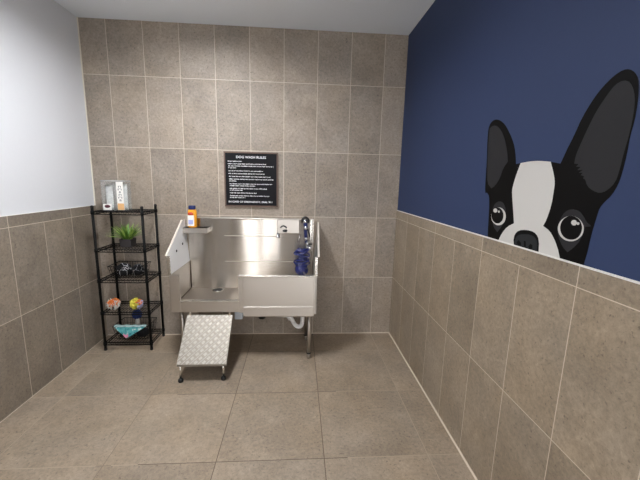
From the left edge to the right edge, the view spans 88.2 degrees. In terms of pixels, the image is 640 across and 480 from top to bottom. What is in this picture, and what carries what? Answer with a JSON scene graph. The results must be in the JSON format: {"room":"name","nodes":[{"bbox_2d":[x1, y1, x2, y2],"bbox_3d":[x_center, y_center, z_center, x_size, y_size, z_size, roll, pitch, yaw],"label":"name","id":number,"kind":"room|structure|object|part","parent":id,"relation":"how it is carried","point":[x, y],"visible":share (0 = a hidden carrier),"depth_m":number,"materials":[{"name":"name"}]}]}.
{"room":"dog washing room","nodes":[
{"label":"dog washing room","id":0,"kind":"room"},
{"bbox_2d":[0,0,107,421],"bbox_3d":[-1.977,-0.057,0.744,0.140,2.840,4.600,1,10,-4],"label":"wall","id":1,"kind":"structure","parent":0,"point":[45,165],"depth_m":2.41,"materials":[{"name":"white paint"}]},
{"bbox_2d":[0,205,94,216],"bbox_3d":[-1.916,0.086,0.773,0.013,0.004,4.599,1,10,-4],"label":"trim","id":2,"kind":"structure","parent":1,"relation":"attached to","point":[90,205],"depth_m":2.40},
{"bbox_2d":[0,335,107,422],"bbox_3d":[-1.938,1.339,0.997,0.004,0.004,4.600,1,10,-4],"label":"trim","id":3,"kind":"structure","parent":1,"relation":"attached to","point":[107,335],"depth_m":2.47,"materials":[{"name":"stone"}]},
{"bbox_2d":[0,333,474,479],"bbox_3d":[-0.537,1.407,1.101,3.216,0.100,5.000,1,10,-4],"label":"floor","id":4,"kind":"structure","parent":0,"point":[355,409],"depth_m":2.16,"materials":[{"name":"tile"}]},
{"bbox_2d":[90,204,164,350],"bbox_3d":[-1.720,0.330,3.004,0.430,1.298,0.300,1,10,-4],"label":"shelving unit","id":5,"kind":"object","parent":4,"relation":"on","point":[141,210],"visible":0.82,"depth_m":2.93,"materials":[{"name":"black metal"}]},
{"bbox_3d":[-1.910,0.352,2.858,0.030,1.273,0.030,1,10,-4],"label":"post","id":6,"kind":"part","parent":5,"relation":"part of","materials":[{"name":"black metal"}]},
{"bbox_2d":[106,297,120,309],"bbox_3d":[-1.853,0.570,2.965,0.108,0.113,0.113,1,10,-4],"label":"bow","id":7,"kind":"object","parent":5,"relation":"on","point":[115,302],"visible":1,"depth_m":2.94,"materials":[{"name":"orange fabric"}]},
{"bbox_2d":[100,180,130,209],"bbox_3d":[-1.758,-0.387,2.857,0.202,0.256,0.106,1,10,-4],"label":"clear box","id":8,"kind":"object","parent":5,"relation":"on","point":[119,183],"visible":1,"depth_m":2.81,"materials":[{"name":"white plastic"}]},
{"bbox_2d":[105,184,114,209],"bbox_3d":[-1.819,-0.371,2.861,0.062,0.215,0.024,1,10,-4],"label":"sachet","id":9,"kind":"object","parent":8,"relation":"in","point":[109,188],"visible":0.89,"depth_m":2.85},
{"bbox_2d":[113,183,117,209],"bbox_3d":[-1.756,-0.376,2.865,0.058,0.225,0.024,1,10,-4],"label":"sachet","id":10,"kind":"object","parent":8,"relation":"in","point":[114,184],"visible":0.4,"depth_m":2.85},
{"bbox_3d":[-1.756,-0.507,2.836,0.202,0.012,0.106,1,10,-4],"label":"lid","id":11,"kind":"part","parent":8,"relation":"part of","materials":[{"name":"plastic"}]},
{"bbox_2d":[118,203,123,209],"bbox_3d":[-1.701,-0.285,2.826,0.052,0.055,0.001,1,10,-4],"label":"print","id":12,"kind":"object","parent":8,"relation":"attached to","point":[120,205],"depth_m":2.83},
{"bbox_2d":[123,184,128,209],"bbox_3d":[-1.696,-0.372,2.869,0.056,0.220,0.024,1,10,-4],"label":"sachet","id":13,"kind":"object","parent":8,"relation":"in","point":[125,192],"visible":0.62,"depth_m":2.86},
{"bbox_3d":[-1.928,0.305,3.123,0.030,1.273,0.030,1,10,-4],"label":"post","id":14,"kind":"part","parent":5,"relation":"part of","materials":[{"name":"black metal"}]},
{"bbox_3d":[-1.706,-0.247,2.901,0.408,0.029,0.278,1,10,-4],"label":"wire shelf","id":15,"kind":"part","parent":5,"relation":"part of","materials":[{"name":"black metal"}]},
{"bbox_2d":[109,223,141,246],"bbox_3d":[-1.705,-0.049,2.925,0.292,0.216,0.304,1,10,-4],"label":"potted plant","id":16,"kind":"object","parent":5,"relation":"on","point":[128,240],"visible":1,"depth_m":2.90,"materials":[{"name":"green plant"}]},
{"bbox_3d":[-1.706,0.022,2.939,0.102,0.072,0.102,1,10,-4],"label":"pot","id":17,"kind":"part","parent":16,"relation":"part of","materials":[{"name":"black plastic"}]},
{"bbox_3d":[-1.713,0.070,2.958,0.408,0.029,0.278,1,10,-4],"label":"wire shelf","id":18,"kind":"part","parent":5,"relation":"part of","materials":[{"name":"black metal"}]},
{"bbox_2d":[107,261,150,277],"bbox_3d":[-1.718,0.268,2.993,0.284,0.110,0.206,1,10,-4],"label":"wire basket","id":19,"kind":"object","parent":5,"relation":"on","point":[110,266],"visible":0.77,"depth_m":2.92,"materials":[{"name":"black metal"}]},
{"bbox_2d":[116,262,131,275],"bbox_3d":[-1.762,0.260,2.982,0.142,0.110,0.134,1,10,-4],"label":"bandana","id":20,"kind":"object","parent":19,"relation":"in","point":[123,263],"visible":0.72,"depth_m":2.94,"materials":[{"name":"black fabric"}]},
{"bbox_2d":[132,264,143,275],"bbox_3d":[-1.651,0.266,2.996,0.097,0.098,0.118,1,10,-4],"label":"bandana","id":21,"kind":"object","parent":19,"relation":"in","point":[137,268],"visible":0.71,"depth_m":2.96,"materials":[{"name":"black fabric"}]},
{"bbox_3d":[-1.720,0.337,3.005,0.408,0.029,0.278,1,10,-4],"label":"wire shelf","id":22,"kind":"part","parent":5,"relation":"part of","materials":[{"name":"black metal"}]},
{"bbox_3d":[-1.726,0.627,3.057,0.408,0.029,0.278,1,10,-4],"label":"wire shelf","id":23,"kind":"part","parent":5,"relation":"part of","materials":[{"name":"black metal"}]},
{"bbox_2d":[112,317,156,338],"bbox_3d":[-1.718,0.827,3.088,0.309,0.135,0.206,1,10,-4],"label":"wire basket","id":24,"kind":"object","parent":5,"relation":"on","point":[153,327],"visible":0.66,"depth_m":3.11,"materials":[{"name":"black metal"}]},
{"bbox_2d":[114,324,145,337],"bbox_3d":[-1.712,0.826,2.993,0.275,0.121,0.057,1,10,-4],"label":"draped bandana","id":25,"kind":"object","parent":24,"relation":"in","point":[126,330],"visible":1,"depth_m":2.98,"materials":[{"name":"teal fabric"}]},
{"bbox_2d":[132,309,141,324],"bbox_3d":[-1.730,0.767,3.133,0.097,0.229,0.094,1,10,-4],"label":"pompom","id":26,"kind":"object","parent":24,"relation":"in","point":[137,321],"visible":0.63,"depth_m":3.12,"materials":[{"name":"blue fabric"}]},
{"bbox_2d":[136,327,148,336],"bbox_3d":[-1.650,0.853,3.076,0.112,0.083,0.089,1,10,-4],"label":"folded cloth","id":27,"kind":"object","parent":24,"relation":"in","point":[143,332],"visible":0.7,"depth_m":3.05,"materials":[{"name":"black fabric"}]},
{"bbox_3d":[-1.733,0.908,3.107,0.408,0.029,0.278,1,10,-4],"label":"wire shelf","id":28,"kind":"part","parent":5,"relation":"part of","materials":[{"name":"black metal"}]},
{"bbox_2d":[130,297,143,309],"bbox_3d":[-1.654,0.575,2.977,0.116,0.116,0.109,1,10,-4],"label":"bow","id":29,"kind":"object","parent":5,"relation":"on","point":[135,303],"visible":1,"depth_m":2.96,"materials":[{"name":"yellow fabric"}]},
{"bbox_3d":[-1.511,0.357,2.885,0.030,1.273,0.030,1,10,-4],"label":"post","id":30,"kind":"part","parent":5,"relation":"part of","materials":[{"name":"black metal"}]},
{"bbox_3d":[-1.529,0.309,3.150,0.030,1.273,0.030,1,10,-4],"label":"post","id":31,"kind":"part","parent":5,"relation":"part of","materials":[{"name":"black metal"}]},
{"bbox_2d":[177,312,232,382],"bbox_3d":[-0.909,0.843,2.644,0.372,0.452,0.314,1,10,-4],"label":"ramp","id":32,"kind":"object","parent":4,"relation":"on","point":[206,338],"visible":1,"depth_m":2.61,"materials":[{"name":"silver metal"}]},
{"bbox_3d":[-1.066,1.004,2.525,0.028,0.130,0.024,1,10,-4],"label":"leg","id":33,"kind":"part","parent":32,"relation":"part of","materials":[{"name":"silver metal"}]},
{"bbox_2d":[165,217,319,358],"bbox_3d":[-0.643,0.419,2.979,1.272,1.182,0.526,1,10,-4],"label":"tub","id":34,"kind":"object","parent":4,"relation":"on","point":[245,267],"visible":0.87,"depth_m":3.12,"materials":[{"name":"silver metal"}]},
{"bbox_3d":[-1.177,0.438,2.699,0.077,0.314,0.022,1,10,-4],"label":"post","id":35,"kind":"part","parent":34,"relation":"part of","materials":[{"name":"silver metal"}]},
{"bbox_3d":[-1.240,0.047,2.876,0.033,0.394,0.504,1,10,-4],"label":"splash panel","id":36,"kind":"part","parent":34,"relation":"part of","materials":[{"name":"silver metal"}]},
{"bbox_3d":[-1.232,0.395,2.937,0.004,0.312,0.508,1,10,-4],"label":"panel","id":37,"kind":"part","parent":34,"relation":"part of","materials":[{"name":"silver metal"}]},
{"bbox_3d":[-1.160,0.781,2.803,0.032,0.397,0.033,1,10,-4],"label":"leg","id":38,"kind":"part","parent":34,"relation":"part of","materials":[{"name":"silver metal"}]},
{"bbox_2d":[188,205,196,227],"bbox_3d":[-1.173,-0.217,3.041,0.078,0.200,0.046,1,10,-4],"label":"shampoo bottle","id":39,"kind":"object","parent":34,"relation":"on","point":[192,213],"visible":1,"depth_m":3.02,"materials":[{"name":"orange plastic"}]},
{"bbox_3d":[-0.907,0.549,2.736,0.470,0.094,0.022,1,10,-4],"label":"sill panel","id":40,"kind":"part","parent":34,"relation":"part of","materials":[{"name":"silver metal"}]},
{"bbox_3d":[-0.654,0.444,2.743,0.033,0.322,0.040,1,10,-4],"label":"post","id":41,"kind":"part","parent":34,"relation":"part of","materials":[{"name":"silver metal"}]},
{"bbox_3d":[-0.654,0.144,3.191,1.180,0.708,0.004,1,10,-4],"label":"panel","id":42,"kind":"part","parent":34,"relation":"part of","materials":[{"name":"metal"}]},
{"bbox_3d":[-0.345,0.470,2.750,0.583,0.340,0.008,1,10,-4],"label":"panel","id":43,"kind":"part","parent":34,"relation":"part of","materials":[{"name":"silver metal"}]},
{"bbox_2d":[245,314,313,316],"bbox_3d":[-0.357,0.596,3.026,0.578,0.030,0.464,1,10,-4],"label":"support rail","id":44,"kind":"object","parent":34,"relation":"on","point":[246,315],"depth_m":2.78,"materials":[{"name":"silver metal"}]},
{"bbox_2d":[297,216,311,255],"bbox_3d":[-0.143,-0.032,3.133,0.145,0.386,0.114,1,10,-4],"label":"sprayer","id":45,"kind":"object","parent":34,"relation":"attached to","point":[304,221],"visible":0.96,"depth_m":3.11,"materials":[{"name":"silver metal"}]},
{"bbox_2d":[293,248,309,274],"bbox_3d":[-0.174,0.209,3.119,0.142,0.270,0.120,7,12,30],"label":"coiled hose","id":46,"kind":"object","parent":45,"relation":"hanging from","point":[301,268],"visible":1,"depth_m":3.09,"materials":[{"name":"blue plastic"}]},
{"bbox_3d":[-0.140,-0.080,3.121,0.047,0.219,0.044,1,10,-4],"label":"spray handle","id":47,"kind":"part","parent":45,"relation":"part of","materials":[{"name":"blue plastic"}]},
{"bbox_3d":[-0.088,-0.086,3.179,0.016,0.221,0.012,1,10,-4],"label":"riser plate","id":48,"kind":"part","parent":45,"relation":"part of","materials":[{"name":"silver metal"}]},
{"bbox_3d":[-0.135,0.757,3.221,0.032,0.345,0.033,1,10,-4],"label":"leg","id":49,"kind":"part","parent":34,"relation":"part of","materials":[{"name":"silver metal"}]},
{"bbox_3d":[-0.096,0.819,2.880,0.032,0.345,0.033,1,10,-4],"label":"leg","id":50,"kind":"part","parent":34,"relation":"part of","materials":[{"name":"silver metal"}]},
{"bbox_3d":[-0.042,0.462,2.783,0.026,0.334,0.028,1,10,-4],"label":"post","id":51,"kind":"part","parent":34,"relation":"part of","materials":[{"name":"silver metal"}]},
{"bbox_3d":[-0.030,0.061,2.958,0.033,0.394,0.504,1,10,-4],"label":"splash panel","id":52,"kind":"part","parent":34,"relation":"part of","materials":[{"name":"silver metal"}]},
{"bbox_2d":[78,17,408,333],"bbox_3d":[-0.656,-0.456,3.162,3.216,2.840,0.120,1,10,-4],"label":"wall","id":53,"kind":"structure","parent":0,"point":[165,101],"depth_m":3.02,"materials":[{"name":"tile"}]},
{"bbox_2d":[76,17,95,204],"bbox_3d":[-2.043,-1.089,2.893,0.009,1.565,0.006,1,10,-4],"label":"trim","id":54,"kind":"structure","parent":53,"relation":"attached to","point":[76,17],"depth_m":2.88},
{"bbox_2d":[108,332,388,334],"bbox_3d":[-0.684,0.950,3.349,2.816,0.006,0.005,1,10,-4],"label":"trim","id":55,"kind":"structure","parent":53,"relation":"attached to","point":[359,332],"depth_m":3.37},
{"bbox_2d":[223,151,277,206],"bbox_3d":[-0.639,-0.560,3.074,0.492,0.500,0.018,1,10,-4],"label":"sign","id":56,"kind":"object","parent":53,"relation":"attached to","point":[250,178],"visible":1,"depth_m":3.07,"materials":[{"name":"black plastic"}]},
{"bbox_2d":[54,0,434,34],"bbox_3d":[-0.469,-1.487,0.587,3.216,0.100,5.000,1,10,-4],"label":"ceiling","id":57,"kind":"structure","parent":0,"point":[396,17],"depth_m":2.62,"materials":[{"name":"paint"}]},
{"bbox_2d":[389,0,639,479],"bbox_3d":[0.972,-0.024,0.945,0.140,2.840,4.600,1,10,-4],"label":"wall","id":58,"kind":"structure","parent":0,"point":[529,361],"depth_m":1.47,"materials":[{"name":"tile"}]},
{"bbox_2d":[389,333,477,479],"bbox_3d":[0.865,1.369,1.187,0.008,0.008,4.600,1,10,-4],"label":"trim","id":59,"kind":"structure","parent":58,"relation":"attached to","point":[452,439],"depth_m":2.21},
{"bbox_2d":[397,210,639,284],"bbox_3d":[0.904,0.117,0.965,0.013,0.006,4.599,1,10,-4],"label":"trim","id":60,"kind":"structure","parent":58,"relation":"attached to","point":[560,259],"depth_m":1.26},
{"bbox_2d":[485,69,638,264],"bbox_3d":[0.881,-0.266,1.359,0.003,0.610,0.767,1,10,-4],"label":"wall decal","id":61,"kind":"object","parent":58,"relation":"attached to","point":[549,208],"visible":1,"depth_m":1.19,"materials":[{"name":"black plastic"}]}
]}

